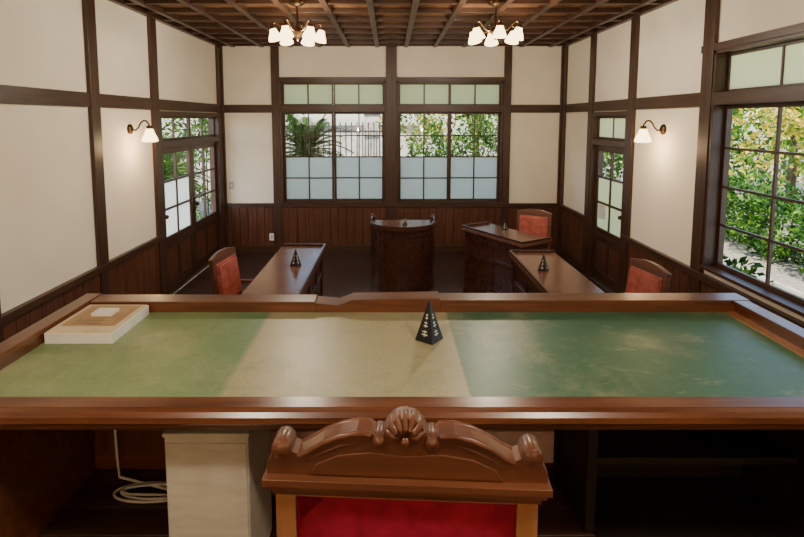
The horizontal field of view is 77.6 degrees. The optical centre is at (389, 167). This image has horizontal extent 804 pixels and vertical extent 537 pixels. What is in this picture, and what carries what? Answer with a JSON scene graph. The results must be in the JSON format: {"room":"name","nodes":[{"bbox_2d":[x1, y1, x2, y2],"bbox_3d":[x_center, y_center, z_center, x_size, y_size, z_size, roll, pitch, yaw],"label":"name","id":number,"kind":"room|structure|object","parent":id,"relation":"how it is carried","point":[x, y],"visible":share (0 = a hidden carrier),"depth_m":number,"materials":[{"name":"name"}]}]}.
{"room":"courtroom","nodes":[
{"label":"courtroom","id":0,"kind":"room"},
{"bbox_2d":[0,0,216,313],"bbox_3d":[-2.620,0.189,2.791,0.120,3.190,9.920,0,5,0],"label":"wall","id":1,"kind":"structure","parent":0,"point":[47,224],"depth_m":3.98,"materials":[{"name":"paint"}]},
{"bbox_2d":[0,0,225,342],"bbox_3d":[-2.538,0.220,2.733,0.045,3.140,9.800,0,5,0],"label":"trim","id":2,"kind":"structure","parent":1,"relation":"attached to","point":[142,269],"depth_m":4.39,"materials":[{"name":"brown wood"}]},
{"bbox_2d":[127,120,157,141],"bbox_3d":[-2.425,-0.364,4.918,0.270,0.220,0.152,0,5,0],"label":"wall sconce","id":3,"kind":"object","parent":1,"relation":"attached to","point":[149,135],"visible":1,"depth_m":4.89,"materials":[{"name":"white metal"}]},
{"bbox_2d":[160,111,222,294],"bbox_3d":[-2.598,0.351,6.548,0.165,2.150,1.910,0,5,0],"label":"door","id":4,"kind":"structure","parent":1,"relation":"in","point":[190,243],"depth_m":6.45,"materials":[{"name":"brown wood"}]},
{"bbox_2d":[173,253,608,297],"bbox_3d":[0.030,1.823,2.888,5.180,0.080,9.801,0,5,0],"label":"floor","id":5,"kind":"structure","parent":0,"point":[344,274],"depth_m":6.71,"materials":[{"name":"brown wood"}]},
{"bbox_2d":[208,247,252,294],"bbox_3d":[-1.173,1.168,4.207,0.524,0.972,0.458,1,6,8],"label":"chair","id":6,"kind":"object","parent":5,"relation":"on","point":[223,264],"visible":0.29,"depth_m":4.15,"materials":[{"name":"red leather"}]},
{"bbox_2d":[241,244,325,297],"bbox_3d":[-0.885,1.247,4.359,0.450,0.785,1.660,0,5,0],"label":"table","id":7,"kind":"object","parent":5,"relation":"on","point":[277,277],"visible":0.27,"depth_m":4.33,"materials":[{"name":"brown wood"}]},
{"bbox_2d":[290,249,300,266],"bbox_3d":[-0.840,0.792,4.446,0.074,0.152,0.074,3,6,28],"label":"sign","id":8,"kind":"object","parent":7,"relation":"on","point":[295,262],"visible":1,"depth_m":4.43,"materials":[{"name":"black metal"}]},
{"bbox_2d":[39,469,595,536],"bbox_3d":[0.030,1.839,0.416,5.080,0.360,4.798,0,5,0],"label":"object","id":9,"kind":"structure","parent":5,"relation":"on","point":[93,510],"depth_m":2.16,"materials":[{"name":"brown wood"}]},
{"bbox_2d":[113,430,166,502],"bbox_3d":[-1.074,1.161,2.240,0.536,0.639,0.159,1,6,14],"label":"power cable","id":10,"kind":"object","parent":9,"relation":"on","point":[156,484],"visible":0.61,"depth_m":2.27,"materials":[{"name":"white paint"}]},
{"bbox_2d":[162,430,271,536],"bbox_3d":[-0.635,1.206,1.903,0.300,0.615,0.311,0,5,0],"label":"storage box","id":11,"kind":"object","parent":9,"relation":"on","point":[214,477],"visible":0.62,"depth_m":1.74,"materials":[{"name":"beige wood"}]},
{"bbox_2d":[0,291,803,536],"bbox_3d":[0.110,1.078,2.070,3.260,0.838,0.944,0,5,0],"label":"bench","id":12,"kind":"object","parent":9,"relation":"on","point":[656,414],"visible":0.86,"depth_m":2.00,"materials":[{"name":"brown wood"}]},
{"bbox_2d":[44,305,148,343],"bbox_3d":[-1.285,0.679,2.217,0.280,0.063,0.315,0,5,0],"label":"box","id":13,"kind":"object","parent":12,"relation":"on","point":[94,324],"visible":1,"depth_m":2.14,"materials":[{"name":"white paint"}]},
{"bbox_2d":[415,299,442,344],"bbox_3d":[0.165,0.633,2.100,0.086,0.176,0.086,4,7,37],"label":"sign","id":14,"kind":"object","parent":12,"relation":"on","point":[429,332],"visible":1,"depth_m":2.08,"materials":[{"name":"black paint"}]},
{"bbox_2d":[261,406,552,536],"bbox_3d":[0.042,1.017,1.248,0.562,1.117,0.490,0,5,3],"label":"chair","id":15,"kind":"object","parent":9,"relation":"on","point":[403,475],"visible":1,"depth_m":0.98,"materials":[{"name":"brown wood"}]},
{"bbox_2d":[370,213,435,291],"bbox_3d":[0.160,1.031,6.141,0.814,0.874,0.510,0,5,0],"label":"stand","id":16,"kind":"object","parent":5,"relation":"on","point":[402,256],"visible":0.98,"depth_m":5.97,"materials":[{"name":"brown wood"}]},
{"bbox_2d":[461,221,551,292],"bbox_3d":[1.290,1.109,5.692,0.440,0.805,0.980,-3,6,-31],"label":"desk","id":17,"kind":"object","parent":5,"relation":"on","point":[488,262],"visible":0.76,"depth_m":5.61,"materials":[{"name":"brown wood"}]},
{"bbox_2d":[502,221,507,229],"bbox_3d":[1.340,0.659,5.830,0.054,0.112,0.054,4,7,33],"label":"sign","id":18,"kind":"object","parent":17,"relation":"on","point":[504,227],"visible":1,"depth_m":5.82,"materials":[{"name":"black metal"}]},
{"bbox_2d":[516,209,551,249],"bbox_3d":[1.646,1.002,5.937,0.458,0.972,0.523,3,6,30],"label":"chair","id":19,"kind":"object","parent":5,"relation":"on","point":[537,222],"visible":0.28,"depth_m":6.05,"materials":[{"name":"brown wood"}]},
{"bbox_2d":[509,250,604,292],"bbox_3d":[1.390,1.263,4.190,0.450,0.785,1.500,0,5,0],"label":"table","id":20,"kind":"object","parent":5,"relation":"on","point":[561,277],"visible":0.34,"depth_m":4.28,"materials":[{"name":"brown wood"}]},
{"bbox_2d":[538,254,548,271],"bbox_3d":[1.320,0.806,4.297,0.074,0.152,0.074,4,7,39],"label":"sign","id":21,"kind":"object","parent":20,"relation":"on","point":[543,266],"visible":1,"depth_m":4.28,"materials":[{"name":"black metal"}]},
{"bbox_2d":[625,258,671,292],"bbox_3d":[1.765,1.203,3.840,0.523,0.972,0.458,-1,6,-11],"label":"chair","id":22,"kind":"object","parent":5,"relation":"on","point":[644,276],"visible":0.17,"depth_m":3.82,"materials":[{"name":"red leather"}]},
{"bbox_2d":[222,46,561,202],"bbox_3d":[0.030,-0.279,7.668,5.180,3.190,0.120,0,5,0],"label":"wall","id":23,"kind":"structure","parent":0,"point":[536,70],"depth_m":7.51,"materials":[{"name":"paint"}]},
{"bbox_2d":[229,182,233,188],"bbox_3d":[-2.425,0.266,7.651,0.070,0.110,0.018,0,5,0],"label":"light switch","id":24,"kind":"object","parent":23,"relation":"attached to","point":[231,184],"visible":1,"depth_m":7.65,"materials":[{"name":"white paint"}]},
{"bbox_2d":[269,233,273,239],"bbox_3d":[-1.825,1.063,7.712,0.070,0.110,0.013,0,5,0],"label":"wall outlet","id":25,"kind":"object","parent":23,"relation":"attached to","point":[271,235],"visible":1,"depth_m":7.71,"materials":[{"name":"white paint"}]},
{"bbox_2d":[280,81,385,203],"bbox_3d":[-0.858,-0.387,7.648,1.585,1.850,0.200,0,5,0],"label":"window","id":26,"kind":"structure","parent":23,"relation":"in","point":[308,179],"depth_m":7.66,"materials":[{"name":"brown wood"}]},
{"bbox_2d":[220,46,563,252],"bbox_3d":[0.030,-0.246,7.589,5.180,3.140,0.045,0,5,0],"label":"trim","id":27,"kind":"structure","parent":23,"relation":"attached to","point":[246,223],"depth_m":7.68,"materials":[{"name":"brown wood"}]},
{"bbox_2d":[228,245,555,252],"bbox_3d":[0.030,1.258,7.730,5.180,0.120,0.010,0,5,0],"label":"baseboard","id":28,"kind":"structure","parent":23,"relation":"attached to","point":[239,248],"depth_m":7.73,"materials":[{"name":"brown wood"}]},
{"bbox_2d":[397,81,503,203],"bbox_3d":[0.905,-0.387,7.648,1.600,1.850,0.200,0,5,0],"label":"window","id":29,"kind":"structure","parent":23,"relation":"in","point":[448,179],"depth_m":7.66,"materials":[{"name":"brown wood"}]},
{"bbox_2d":[108,0,677,46],"bbox_3d":[0.030,-1.393,2.579,5.420,0.120,10.040,0,5,0],"label":"ceiling","id":30,"kind":"structure","parent":0,"point":[232,23],"depth_m":5.49,"materials":[{"name":"brown wood"}]},
{"bbox_2d":[269,0,325,45],"bbox_3d":[-0.860,-1.378,4.640,0.518,0.423,0.505,0,5,0],"label":"chandelier","id":31,"kind":"object","parent":30,"relation":"hanging from","point":[285,36],"visible":1,"depth_m":4.58,"materials":[{"name":"white glass"}]},
{"bbox_2d":[468,0,522,46],"bbox_3d":[0.980,-1.378,4.640,0.477,0.423,0.526,0,5,0],"label":"chandelier","id":32,"kind":"object","parent":30,"relation":"hanging from","point":[498,31],"visible":1,"depth_m":4.56,"materials":[{"name":"white glass"}]},
{"bbox_2d":[563,0,803,321],"bbox_3d":[2.680,0.189,2.791,0.120,3.190,9.920,0,5,0],"label":"wall","id":33,"kind":"structure","parent":0,"point":[671,35],"depth_m":4.81,"materials":[{"name":"paint"}]},
{"bbox_2d":[560,247,581,271],"bbox_3d":[2.595,1.723,2.878,0.010,0.120,9.800,0,5,0],"label":"baseboard","id":34,"kind":"structure","parent":33,"relation":"attached to","point":[563,253],"depth_m":7.13,"materials":[{"name":"brown wood"}]},
{"bbox_2d":[586,111,626,292],"bbox_3d":[2.658,0.401,6.031,0.165,2.150,0.950,0,5,0],"label":"door","id":35,"kind":"structure","parent":33,"relation":"in","point":[605,214],"depth_m":6.14,"materials":[{"name":"brown wood"}]},
{"bbox_2d":[634,120,666,142],"bbox_3d":[2.485,-0.351,4.788,0.270,0.220,0.152,0,5,0],"label":"wall sconce","id":36,"kind":"object","parent":33,"relation":"attached to","point":[643,136],"visible":1,"depth_m":4.76,"materials":[{"name":"white glass"}]},
{"bbox_2d":[557,0,803,328],"bbox_3d":[2.598,0.220,2.733,0.045,3.140,9.800,0,5,0],"label":"trim","id":37,"kind":"structure","parent":33,"relation":"attached to","point":[572,224],"depth_m":4.86,"materials":[{"name":"brown wood"}]},
{"bbox_2d":[699,32,803,316],"bbox_3d":[2.670,0.055,2.939,0.200,1.770,2.280,0,5,0],"label":"window","id":38,"kind":"structure","parent":33,"relation":"in","point":[769,73],"depth_m":3.71,"materials":[{"name":"brown wood"}]},
{"label":"outside","id":39,"kind":"structure","parent":0,"visible":0},
{"bbox_2d":[175,144,803,292],"bbox_3d":[0.000,1.006,15.165,80.000,0.100,70.000,0,5,0],"label":"ground","id":40,"kind":"structure","parent":39,"point":[788,273],"depth_m":9.24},
{"bbox_2d":[163,136,210,219],"bbox_3d":[-3.883,0.509,8.461,2.272,2.171,2.232,0,5,0],"label":"bush","id":41,"kind":"object","parent":40,"relation":"on","point":[168,161],"visible":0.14,"depth_m":8.40,"materials":[{"name":"green plant"}]},
{"bbox_2d":[167,154,208,216],"bbox_3d":[-4.217,0.419,10.290,4.235,1.980,3.832,0,5,0],"label":"shrub","id":42,"kind":"object","parent":40,"relation":"on","point":[169,154],"visible":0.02,"depth_m":11.36,"materials":[{"name":"green plant"}]},
{"bbox_2d":[162,114,312,189],"bbox_3d":[-5.707,-1.522,12.558,3.904,5.440,9.545,4,7,39],"label":"tree","id":43,"kind":"object","parent":40,"relation":"on","point":[194,125],"visible":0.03,"depth_m":12.10,"materials":[{"name":"green plant"}]},
{"bbox_2d":[205,121,381,213],"bbox_3d":[-2.286,0.016,12.559,4.672,2.370,0.040,0,5,0],"label":"iron fence","id":44,"kind":"object","parent":40,"relation":"on","point":[340,130],"visible":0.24,"depth_m":12.48,"materials":[{"name":"white metal"}]},
{"bbox_2d":[206,125,418,182],"bbox_3d":[-3.000,-0.535,19.187,8.200,2.200,0.500,0,5,0],"label":"wall","id":45,"kind":"structure","parent":40,"relation":"on","point":[404,150],"depth_m":18.99,"materials":[{"name":"stone"}]},
{"bbox_2d":[286,114,353,155],"bbox_3d":[-1.583,0.205,9.537,2.272,2.571,2.232,0,5,0],"label":"palm","id":46,"kind":"object","parent":40,"relation":"on","point":[300,148],"visible":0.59,"depth_m":9.32,"materials":[{"name":"green plant"}]},
{"bbox_2d":[364,114,379,155],"bbox_3d":[-0.450,-0.225,12.837,0.500,2.797,0.500,0,5,0],"label":"gate pillar","id":47,"kind":"structure","parent":40,"relation":"on","point":[371,118],"depth_m":12.58,"materials":[{"name":"concrete"}]},
{"bbox_2d":[375,114,608,169],"bbox_3d":[3.121,-1.399,13.126,7.555,5.087,3.119,-1,6,-10],"label":"tree","id":48,"kind":"object","parent":40,"relation":"on","point":[440,124],"visible":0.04,"depth_m":12.84,"materials":[{"name":"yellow plant"}]},
{"bbox_2d":[405,114,623,180],"bbox_3d":[2.716,-0.053,10.909,5.350,2.803,1.888,0,5,-4],"label":"hedge","id":49,"kind":"object","parent":40,"relation":"on","point":[486,140],"visible":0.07,"depth_m":10.63,"materials":[{"name":"green plant"}]},
{"bbox_2d":[605,107,803,207],"bbox_3d":[12.431,-1.395,14.194,10.350,4.876,10.879,-4,7,-38],"label":"tree","id":50,"kind":"object","parent":40,"relation":"on","point":[790,174],"visible":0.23,"depth_m":13.82,"materials":[{"name":"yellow plant"}]},
{"bbox_2d":[723,254,774,284],"bbox_3d":[3.889,1.339,5.643,1.167,1.036,3.101,0,5,0],"label":"shrub","id":51,"kind":"object","parent":40,"relation":"on","point":[743,261],"visible":0.02,"depth_m":5.24,"materials":[{"name":"green plant"}]},
{"bbox_2d":[723,259,803,297],"bbox_3d":[5.050,1.776,6.198,1.100,0.080,20.000,0,5,0],"label":"garden path","id":52,"kind":"structure","parent":40,"relation":"on","point":[799,293],"depth_m":7.04,"materials":[{"name":"concrete"}]},
{"bbox_2d":[725,166,803,272],"bbox_3d":[6.759,0.793,8.550,1.908,1.569,8.137,0,5,4],"label":"hedge","id":53,"kind":"object","parent":40,"relation":"on","point":[760,204],"visible":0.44,"depth_m":8.75,"materials":[{"name":"green plant"}]},
{"bbox_2d":[732,107,803,158],"bbox_3d":[8.346,-0.460,8.859,4.028,4.033,6.615,2,6,20],"label":"tree","id":54,"kind":"object","parent":40,"relation":"on","point":[799,121],"visible":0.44,"depth_m":9.81,"materials":[{"name":"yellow plant"}]}
]}

